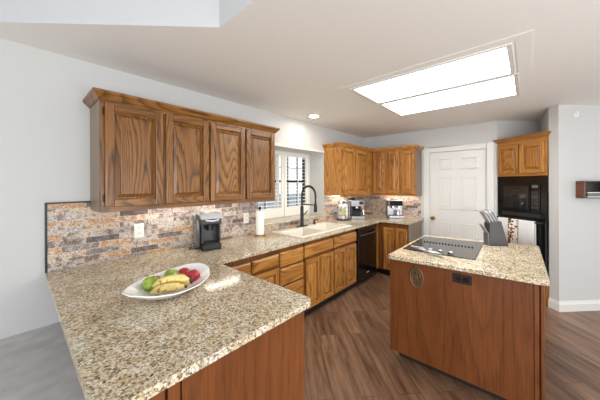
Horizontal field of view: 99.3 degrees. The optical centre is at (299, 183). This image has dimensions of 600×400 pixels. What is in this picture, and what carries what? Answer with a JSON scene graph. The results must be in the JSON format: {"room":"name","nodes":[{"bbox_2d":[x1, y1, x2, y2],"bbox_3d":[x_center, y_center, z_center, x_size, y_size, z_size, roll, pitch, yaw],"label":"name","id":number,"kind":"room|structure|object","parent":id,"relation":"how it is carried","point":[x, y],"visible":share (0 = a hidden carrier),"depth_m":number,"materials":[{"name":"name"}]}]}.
{"room":"kitchen","nodes":[
{"label":"kitchen","id":0,"kind":"room"},
{"bbox_2d":[0,322,84,399],"bbox_3d":[-2.142,1.250,0.099,1.600,0.549,3.290,0,0,42],"label":"floor","id":1,"kind":"structure","parent":0,"point":[36,364],"depth_m":1.34,"materials":[{"name":"grey carpet"}]},
{"bbox_2d":[0,0,253,26],"bbox_3d":[-0.721,-1.100,-0.428,3.965,0.360,3.206,0,0,42],"label":"ceiling","id":2,"kind":"structure","parent":0,"point":[184,13],"depth_m":1.47,"materials":[{"name":"paint"}]},
{"bbox_2d":[0,38,364,338],"bbox_3d":[-1.342,0.303,2.471,0.360,2.440,7.900,0,0,42],"label":"wall","id":3,"kind":"structure","parent":0,"point":[45,120],"depth_m":1.74,"materials":[{"name":"paint"}]},
{"bbox_2d":[45,201,90,272],"bbox_3d":[-1.660,0.368,1.832,0.016,0.479,0.246,0,0,42],"label":"trim","id":4,"kind":"structure","parent":3,"relation":"attached to","point":[46,270],"depth_m":1.74,"materials":[{"name":"black"}]},
{"bbox_2d":[90,99,208,212],"bbox_3d":[-1.193,-0.192,2.100,0.357,0.770,0.783,0,0,42],"label":"upper cabinet","id":5,"kind":"object","parent":3,"relation":"attached to","point":[142,158],"visible":1,"depth_m":1.90,"materials":[{"name":"brown wood"}]},
{"bbox_2d":[82,87,279,132],"bbox_3d":[-0.922,-0.601,2.394,0.374,0.055,1.671,0,0,42],"label":"crown molding","id":6,"kind":"structure","parent":5,"relation":"attached to","point":[94,94],"depth_m":1.98,"materials":[{"name":"brown wood"}]},
{"bbox_2d":[47,195,420,272],"bbox_3d":[0.189,0.366,3.110,1.075,0.469,4.592,0,0,42],"label":"backsplash","id":7,"kind":"structure","parent":3,"relation":"attached to","point":[78,235],"depth_m":2.15,"materials":[{"name":"stone"}]},
{"bbox_2d":[134,223,143,237],"bbox_3d":[-1.360,0.395,2.155,0.009,0.120,0.072,0,0,42],"label":"wall outlet","id":8,"kind":"object","parent":7,"relation":"attached to","point":[138,228],"visible":1,"depth_m":2.15,"materials":[{"name":"white plastic"}]},
{"bbox_2d":[244,213,248,222],"bbox_3d":[-0.627,0.399,2.977,0.009,0.120,0.072,0,0,42],"label":"wall outlet","id":9,"kind":"object","parent":7,"relation":"attached to","point":[246,215],"visible":1,"depth_m":2.98,"materials":[{"name":"white plastic"}]},
{"bbox_2d":[208,120,274,204],"bbox_3d":[-0.667,-0.194,2.690,0.357,0.770,0.807,0,0,42],"label":"upper cabinet","id":10,"kind":"object","parent":3,"relation":"attached to","point":[241,159],"visible":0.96,"depth_m":2.52,"materials":[{"name":"brown wood"}]},
{"bbox_2d":[258,155,304,208],"bbox_3d":[-0.345,0.000,3.876,0.060,1.002,1.365,0,0,42],"label":"window","id":11,"kind":"structure","parent":3,"relation":"in","point":[277,163],"depth_m":4.09,"materials":[{"name":"glass"}]},
{"bbox_2d":[258,151,283,218],"bbox_3d":[-0.496,0.007,3.605,0.074,0.985,0.750,0,0,42],"label":"plantation shutter","id":12,"kind":"object","parent":11,"relation":"attached to","point":[269,213],"visible":0.41,"depth_m":3.79,"materials":[{"name":"white wood"}]},
{"bbox_2d":[284,152,307,216],"bbox_3d":[-0.055,0.005,4.100,0.074,0.985,0.555,0,0,42],"label":"plantation shutter","id":13,"kind":"object","parent":11,"relation":"attached to","point":[290,210],"visible":0.91,"depth_m":4.07,"materials":[{"name":"white wood"}]},
{"bbox_2d":[275,150,309,212],"bbox_3d":[-0.303,0.000,3.838,0.034,1.002,1.365,0,0,42],"label":"trim","id":14,"kind":"structure","parent":3,"relation":"attached to","point":[275,150],"depth_m":4.31,"materials":[{"name":"white paint"}]},
{"bbox_2d":[264,213,324,225],"bbox_3d":[-0.168,0.513,3.719,0.330,0.026,1.365,0,0,42],"label":"windowsill","id":15,"kind":"structure","parent":3,"relation":"attached to","point":[273,221],"depth_m":3.67,"materials":[{"name":"stone"}]},
{"bbox_2d":[275,143,323,152],"bbox_3d":[-0.057,-0.520,3.637,0.012,0.035,1.395,0,0,42],"label":"trim","id":16,"kind":"structure","parent":3,"relation":"attached to","point":[276,144],"depth_m":3.66,"materials":[{"name":"white paint"}]},
{"bbox_2d":[324,146,372,197],"bbox_3d":[0.986,-0.188,4.541,0.360,0.794,1.388,0,0,42],"label":"upper cabinet","id":17,"kind":"object","parent":3,"relation":"attached to","point":[348,172],"visible":0.96,"depth_m":4.10,"materials":[{"name":"brown wood"}]},
{"bbox_2d":[322,142,423,151],"bbox_3d":[1.243,-0.609,4.340,1.824,0.055,0.673,0,0,-13],"label":"crown molding","id":18,"kind":"structure","parent":17,"relation":"attached to","point":[343,144],"depth_m":4.26,"materials":[{"name":"brown wood"}]},
{"bbox_2d":[0,0,599,137],"bbox_3d":[1.591,-0.929,1.258,6.360,0.001,10.000,0,0,42],"label":"ceiling","id":19,"kind":"structure","parent":0,"point":[293,59],"depth_m":1.74,"materials":[{"name":"paint"}]},
{"bbox_2d":[308,114,319,117],"bbox_3d":[0.191,-0.919,3.466,0.170,0.008,0.170,0,0,42],"label":"recessed light","id":20,"kind":"object","parent":19,"relation":"in","point":[312,115],"visible":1,"depth_m":3.46,"materials":[{"name":"white paint"}]},
{"bbox_2d":[350,43,514,103],"bbox_3d":[1.135,-0.952,2.294,1.210,0.079,0.610,0,0,42],"label":"ceiling light","id":21,"kind":"object","parent":19,"relation":"attached to","point":[495,62],"visible":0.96,"depth_m":2.19,"materials":[{"name":"white paint"}]},
{"bbox_2d":[339,30,533,116],"bbox_3d":[1.362,-0.925,2.534,1.400,0.004,1.440,0,0,42],"label":"trim","id":22,"kind":"structure","parent":19,"relation":"attached to","point":[524,41],"depth_m":1.95,"materials":[{"name":"paint"}]},
{"bbox_2d":[378,73,519,115],"bbox_3d":[1.584,-0.954,2.785,1.227,0.079,0.680,0,0,42],"label":"ceiling light","id":23,"kind":"object","parent":19,"relation":"attached to","point":[505,86],"visible":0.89,"depth_m":2.72,"materials":[{"name":"white paint"}]},
{"bbox_2d":[365,121,496,236],"bbox_3d":[2.151,0.289,4.517,2.130,2.440,0.120,0,0,42],"label":"wall","id":24,"kind":"structure","parent":0,"point":[483,132],"depth_m":4.23,"materials":[{"name":"paint"}]},
{"bbox_2d":[373,148,421,195],"bbox_3d":[1.726,-0.191,4.571,0.755,0.794,0.362,0,0,42],"label":"upper cabinet","id":25,"kind":"object","parent":24,"relation":"attached to","point":[395,172],"visible":1,"depth_m":4.39,"materials":[{"name":"brown wood"}]},
{"bbox_2d":[430,149,485,240],"bbox_3d":[2.515,0.487,4.103,0.785,2.026,0.114,0,0,42],"label":"door","id":26,"kind":"structure","parent":24,"relation":"in","point":[457,178],"depth_m":4.10,"materials":[{"name":"white paint"}]},
{"bbox_2d":[424,142,493,235],"bbox_3d":[2.514,0.442,4.102,0.973,2.131,0.018,0,0,42],"label":"trim","id":27,"kind":"structure","parent":24,"relation":"attached to","point":[489,146],"depth_m":4.04,"materials":[{"name":"white paint"}]},
{"bbox_2d":[304,271,599,399],"bbox_3d":[1.600,1.561,1.258,6.360,0.100,10.000,0,0,42],"label":"floor","id":28,"kind":"structure","parent":0,"point":[348,355],"depth_m":2.21,"materials":[{"name":"brown wood"}]},
{"bbox_2d":[148,311,304,399],"bbox_3d":[-0.565,1.078,1.369,0.944,0.882,0.725,0,0,42],"label":"base cabinet","id":29,"kind":"object","parent":28,"relation":"on","point":[270,366],"visible":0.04,"depth_m":1.10,"materials":[{"name":"brown wood"}]},
{"bbox_2d":[45,213,423,399],"bbox_3d":[0.395,0.616,2.911,1.620,0.032,4.592,0,0,42],"label":"countertop","id":30,"kind":"structure","parent":29,"relation":"on","point":[121,347],"depth_m":1.19,"materials":[{"name":"stone"}]},
{"bbox_2d":[121,263,209,299],"bbox_3d":[-0.725,0.562,1.432,0.374,0.084,0.516,0,0,15],"label":"fruit platter","id":31,"kind":"object","parent":30,"relation":"on","point":[135,290],"visible":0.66,"depth_m":1.39,"materials":[{"name":"white ceramic"}]},
{"bbox_2d":[142,275,159,291],"bbox_3d":[-0.824,0.549,1.414,0.093,0.088,0.093,0,0,3],"label":"apple","id":32,"kind":"object","parent":31,"relation":"on","point":[147,283],"visible":0.73,"depth_m":1.38,"materials":[{"name":"green food"}]},
{"bbox_2d":[150,282,186,293],"bbox_3d":[-0.698,0.554,1.363,0.179,0.051,0.048,0,0,-19],"label":"banana","id":33,"kind":"object","parent":31,"relation":"on","point":[174,286],"visible":1,"depth_m":1.35,"materials":[{"name":"yellow food"}]},
{"bbox_2d":[164,269,178,276],"bbox_3d":[-0.781,0.556,1.555,0.086,0.076,0.087,0,0,-20],"label":"apple","id":34,"kind":"object","parent":31,"relation":"on","point":[169,271],"visible":0.49,"depth_m":1.53,"materials":[{"name":"green food"}]},
{"bbox_2d":[152,274,191,287],"bbox_3d":[-0.703,0.529,1.408,0.200,0.056,0.049,0,0,-18],"label":"banana","id":35,"kind":"object","parent":31,"relation":"on","point":[176,277],"visible":0.87,"depth_m":1.39,"materials":[{"name":"yellow food"}]},
{"bbox_2d":[179,268,189,274],"bbox_3d":[-0.722,0.557,1.588,0.073,0.062,0.072,0,0,-35],"label":"apple","id":36,"kind":"object","parent":31,"relation":"on","point":[182,270],"visible":0.48,"depth_m":1.57,"materials":[{"name":"red food"}]},
{"bbox_2d":[180,281,192,284],"bbox_3d":[-0.684,0.562,1.433,0.147,0.041,0.039,0,0,-24],"label":"banana","id":37,"kind":"object","parent":31,"relation":"on","point":[187,282],"visible":0.27,"depth_m":1.44,"materials":[{"name":"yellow food"}]},
{"bbox_2d":[187,270,199,280],"bbox_3d":[-0.643,0.550,1.545,0.074,0.072,0.075,0,0,-6],"label":"apple","id":38,"kind":"object","parent":31,"relation":"on","point":[194,275],"visible":0.89,"depth_m":1.52,"materials":[{"name":"red food"}]},
{"bbox_2d":[193,210,222,250],"bbox_3d":[-0.873,0.431,2.413,0.216,0.348,0.294,0,0,-34],"label":"coffee maker","id":39,"kind":"object","parent":30,"relation":"on","point":[206,224],"visible":1,"depth_m":2.36,"materials":[{"name":"grey plastic"}]},
{"bbox_2d":[253,207,265,236],"bbox_3d":[-0.467,0.433,2.964,0.150,0.340,0.150,0,0,42],"label":"paper towel holder","id":40,"kind":"object","parent":30,"relation":"on","point":[260,213],"visible":1,"depth_m":2.92,"materials":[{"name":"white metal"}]},
{"bbox_2d":[296,185,316,226],"bbox_3d":[0.115,0.303,3.475,0.291,0.576,0.230,0,0,42],"label":"faucet","id":41,"kind":"object","parent":30,"relation":"on","point":[302,213],"visible":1,"depth_m":3.53,"materials":[{"name":"black metal"}]},
{"bbox_2d":[271,222,351,237],"bbox_3d":[0.190,0.686,3.391,0.520,0.190,1.090,0,0,42],"label":"sink","id":42,"kind":"object","parent":30,"relation":"in","point":[322,227],"visible":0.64,"depth_m":3.40,"materials":[{"name":"white ceramic"}]},
{"bbox_2d":[336,200,349,220],"bbox_3d":[0.720,0.435,4.264,0.230,0.327,0.230,0,0,42],"label":"pod carousel","id":43,"kind":"object","parent":30,"relation":"on","point":[342,201],"visible":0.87,"depth_m":4.19,"materials":[{"name":"silver metal"}]},
{"bbox_2d":[346,197,364,218],"bbox_3d":[0.967,0.418,4.408,0.230,0.360,0.374,0,0,-10],"label":"espresso machine","id":44,"kind":"object","parent":30,"relation":"on","point":[354,211],"visible":0.97,"depth_m":4.35,"materials":[{"name":"silver metal"}]},
{"bbox_2d":[349,216,364,218],"bbox_3d":[0.973,0.573,4.379,0.230,0.050,0.168,0,0,-10],"label":"drip tray","id":45,"kind":"object","parent":44,"relation":"on","point":[351,217],"depth_m":4.30,"materials":[{"name":"silver metal"}]},
{"bbox_2d":[386,199,404,217],"bbox_3d":[1.690,0.437,4.540,0.260,0.315,0.280,0,0,7],"label":"espresso machine","id":46,"kind":"object","parent":30,"relation":"on","point":[393,206],"visible":1,"depth_m":4.47,"materials":[{"name":"silver metal"}]},
{"bbox_2d":[387,215,404,217],"bbox_3d":[1.683,0.575,4.475,0.260,0.040,0.149,0,0,7],"label":"drip tray","id":47,"kind":"object","parent":46,"relation":"on","point":[389,216],"depth_m":4.41,"materials":[{"name":"silver metal"}]},
{"bbox_2d":[223,257,250,274],"bbox_3d":[-0.775,1.078,2.333,0.626,0.882,0.355,0,0,42],"label":"base cabinet","id":48,"kind":"object","parent":28,"relation":"on","point":[243,265],"visible":0.02,"depth_m":2.20,"materials":[{"name":"brown wood"}]},
{"bbox_2d":[250,250,278,285],"bbox_3d":[-0.542,1.077,2.594,0.626,0.882,0.343,0,0,42],"label":"base cabinet","id":49,"kind":"object","parent":28,"relation":"on","point":[264,266],"visible":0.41,"depth_m":2.40,"materials":[{"name":"brown wood"}]},
{"bbox_2d":[278,243,302,294],"bbox_3d":[-0.305,1.077,2.861,0.626,0.882,0.368,0,0,42],"label":"base cabinet","id":50,"kind":"object","parent":28,"relation":"on","point":[290,266],"visible":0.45,"depth_m":2.65,"materials":[{"name":"brown wood"}]},
{"bbox_2d":[303,229,355,315],"bbox_3d":[0.206,1.075,3.433,0.626,0.882,1.164,0,0,42],"label":"base cabinet","id":51,"kind":"object","parent":28,"relation":"on","point":[329,262],"visible":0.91,"depth_m":3.14,"materials":[{"name":"brown wood"}]},
{"bbox_2d":[352,224,376,286],"bbox_3d":[0.824,1.077,4.086,0.659,0.870,0.620,0,0,42],"label":"dishwasher","id":52,"kind":"object","parent":28,"relation":"on","point":[366,240],"visible":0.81,"depth_m":3.86,"materials":[{"name":"black metal"}]},
{"bbox_2d":[372,223,379,274],"bbox_3d":[1.269,1.071,4.662,0.576,0.882,0.818,0,0,42],"label":"base cabinet","id":53,"kind":"object","parent":28,"relation":"on","point":[378,269],"visible":0.04,"depth_m":4.26,"materials":[{"name":"brown wood"}]},
{"bbox_2d":[378,221,421,274],"bbox_3d":[1.707,1.069,4.348,0.493,0.882,0.688,0,0,42],"label":"base cabinet","id":54,"kind":"object","parent":28,"relation":"on","point":[392,237],"visible":0.62,"depth_m":4.15,"materials":[{"name":"brown wood"}]},
{"bbox_2d":[390,259,547,399],"bbox_3d":[1.460,1.070,2.235,0.990,0.882,0.926,0,0,42],"label":"base cabinet","id":55,"kind":"object","parent":28,"relation":"on","point":[487,336],"visible":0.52,"depth_m":1.82,"materials":[{"name":"brown wood"}]},
{"bbox_2d":[410,264,423,287],"bbox_3d":[0.946,0.749,2.071,0.108,0.189,0.013,0,0,42],"label":"medallion","id":56,"kind":"object","parent":55,"relation":"attached to","point":[416,276],"visible":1,"depth_m":2.07,"materials":[{"name":"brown metal"}]},
{"bbox_2d":[453,273,471,285],"bbox_3d":[1.184,0.696,1.861,0.120,0.068,0.008,0,0,42],"label":"wall outlet","id":57,"kind":"object","parent":55,"relation":"attached to","point":[458,278],"visible":1,"depth_m":1.86,"materials":[{"name":"black plastic"}]},
{"bbox_2d":[456,276,468,282],"bbox_3d":[1.182,0.696,1.859,0.080,0.032,0.003,0,0,42],"label":"socket","id":58,"kind":"object","parent":57,"relation":"attached to","point":[459,279],"depth_m":1.86,"materials":[{"name":"black plastic"}]},
{"bbox_2d":[388,235,549,285],"bbox_3d":[1.518,0.612,2.292,0.993,0.032,1.242,0,0,42],"label":"countertop","id":59,"kind":"structure","parent":55,"relation":"on","point":[515,262],"depth_m":1.96,"materials":[{"name":"stone"}]},
{"bbox_2d":[403,236,483,259],"bbox_3d":[1.402,0.577,2.449,0.562,0.037,0.774,0,0,42],"label":"cooktop","id":60,"kind":"object","parent":59,"relation":"in","point":[464,249],"visible":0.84,"depth_m":2.39,"materials":[{"name":"black glass"}]},
{"bbox_2d":[413,246,441,254],"bbox_3d":[1.083,0.570,2.182,0.060,0.030,0.266,0,0,-31],"label":"spoon rest","id":61,"kind":"object","parent":60,"relation":"on","point":[418,247],"visible":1,"depth_m":2.17,"materials":[{"name":"silver metal"}]},
{"bbox_2d":[425,249,441,254],"bbox_3d":[1.114,0.573,2.130,0.060,0.025,0.145,0,0,-31],"label":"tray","id":62,"kind":"object","parent":61,"relation":"on","point":[433,252],"depth_m":2.13,"materials":[{"name":"silver metal"}]},
{"bbox_2d":[479,209,507,245],"bbox_3d":[1.877,0.422,2.484,0.231,0.343,0.090,0,0,5],"label":"knife block","id":63,"kind":"object","parent":59,"relation":"on","point":[493,234],"visible":1,"depth_m":2.44,"materials":[{"name":"grey plastic"}]},
{"bbox_2d":[493,131,550,305],"bbox_3d":[3.091,0.431,3.463,0.322,2.148,0.710,0,0,-11],"label":"tall cabinet","id":64,"kind":"object","parent":28,"relation":"on","point":[523,155],"visible":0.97,"depth_m":3.37,"materials":[{"name":"brown wood"}]},
{"bbox_2d":[497,214,547,273],"bbox_3d":[3.074,0.821,3.459,0.360,0.766,0.626,0,0,-11],"label":"wall oven","id":65,"kind":"object","parent":64,"relation":"in","point":[541,224],"visible":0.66,"depth_m":3.17,"materials":[{"name":"black"}]},
{"bbox_2d":[498,217,507,238],"bbox_3d":[2.871,0.651,3.596,0.042,0.356,0.137,0,0,-11],"label":"dish towel","id":66,"kind":"object","parent":65,"relation":"hanging from","point":[503,220],"visible":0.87,"depth_m":3.55,"materials":[{"name":"white fabric"}]},
{"bbox_2d":[508,218,517,243],"bbox_3d":[2.898,0.651,3.462,0.042,0.356,0.125,0,0,-11],"label":"dish towel","id":67,"kind":"object","parent":65,"relation":"hanging from","point":[512,223],"visible":0.9,"depth_m":3.46,"materials":[{"name":"fabric"}]},
{"bbox_2d":[518,219,535,245],"bbox_3d":[2.931,0.661,3.299,0.042,0.376,0.198,0,0,-11],"label":"dish towel","id":68,"kind":"object","parent":65,"relation":"hanging from","point":[526,229],"visible":0.9,"depth_m":3.28,"materials":[{"name":"white fabric"}]},
{"bbox_2d":[498,175,547,218],"bbox_3d":[3.086,0.166,3.462,0.332,0.540,0.626,0,0,-11],"label":"microwave","id":69,"kind":"object","parent":64,"relation":"in","point":[524,196],"visible":1,"depth_m":3.38,"materials":[{"name":"black metal"}]},
{"bbox_2d":[497,120,540,215],"bbox_3d":[3.242,0.285,3.825,0.672,2.440,0.122,0,0,0],"label":"wall","id":70,"kind":"structure","parent":0,"point":[505,129],"depth_m":3.76,"materials":[{"name":"paint"}]},
{"bbox_2d":[541,105,599,300],"bbox_3d":[4.528,0.280,3.478,3.000,2.440,0.739,0,0,-4],"label":"wall","id":71,"kind":"structure","parent":0,"point":[573,143],"depth_m":3.03,"materials":[{"name":"paint"}]},
{"bbox_2d":[548,297,599,311],"bbox_3d":[4.545,1.440,3.157,3.016,0.120,0.129,0,0,-4],"label":"baseboard","id":72,"kind":"structure","parent":71,"relation":"attached to","point":[583,305],"depth_m":3.01,"materials":[{"name":"white paint"}]},
{"bbox_2d":[572,111,578,117],"bbox_3d":[3.265,-0.823,3.010,0.072,0.072,0.026,0,0,-4],"label":"smoke detector","id":73,"kind":"object","parent":71,"relation":"attached to","point":[575,114],"visible":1,"depth_m":3.01,"materials":[{"name":"white plastic"}]},
{"bbox_2d":[576,181,599,197],"bbox_3d":[3.591,0.067,3.002,0.642,0.200,0.084,0,0,-4],"label":"wall shelf","id":74,"kind":"object","parent":71,"relation":"attached to","point":[582,187],"visible":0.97,"depth_m":3.00,"materials":[{"name":"brown wood"}]},
{"bbox_2d":[586,192,599,196],"bbox_3d":[3.436,0.126,2.987,0.230,0.058,0.070,0,0,-4],"label":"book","id":75,"kind":"object","parent":74,"relation":"in","point":[588,194],"visible":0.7,"depth_m":2.95,"materials":[{"name":"white paper"}]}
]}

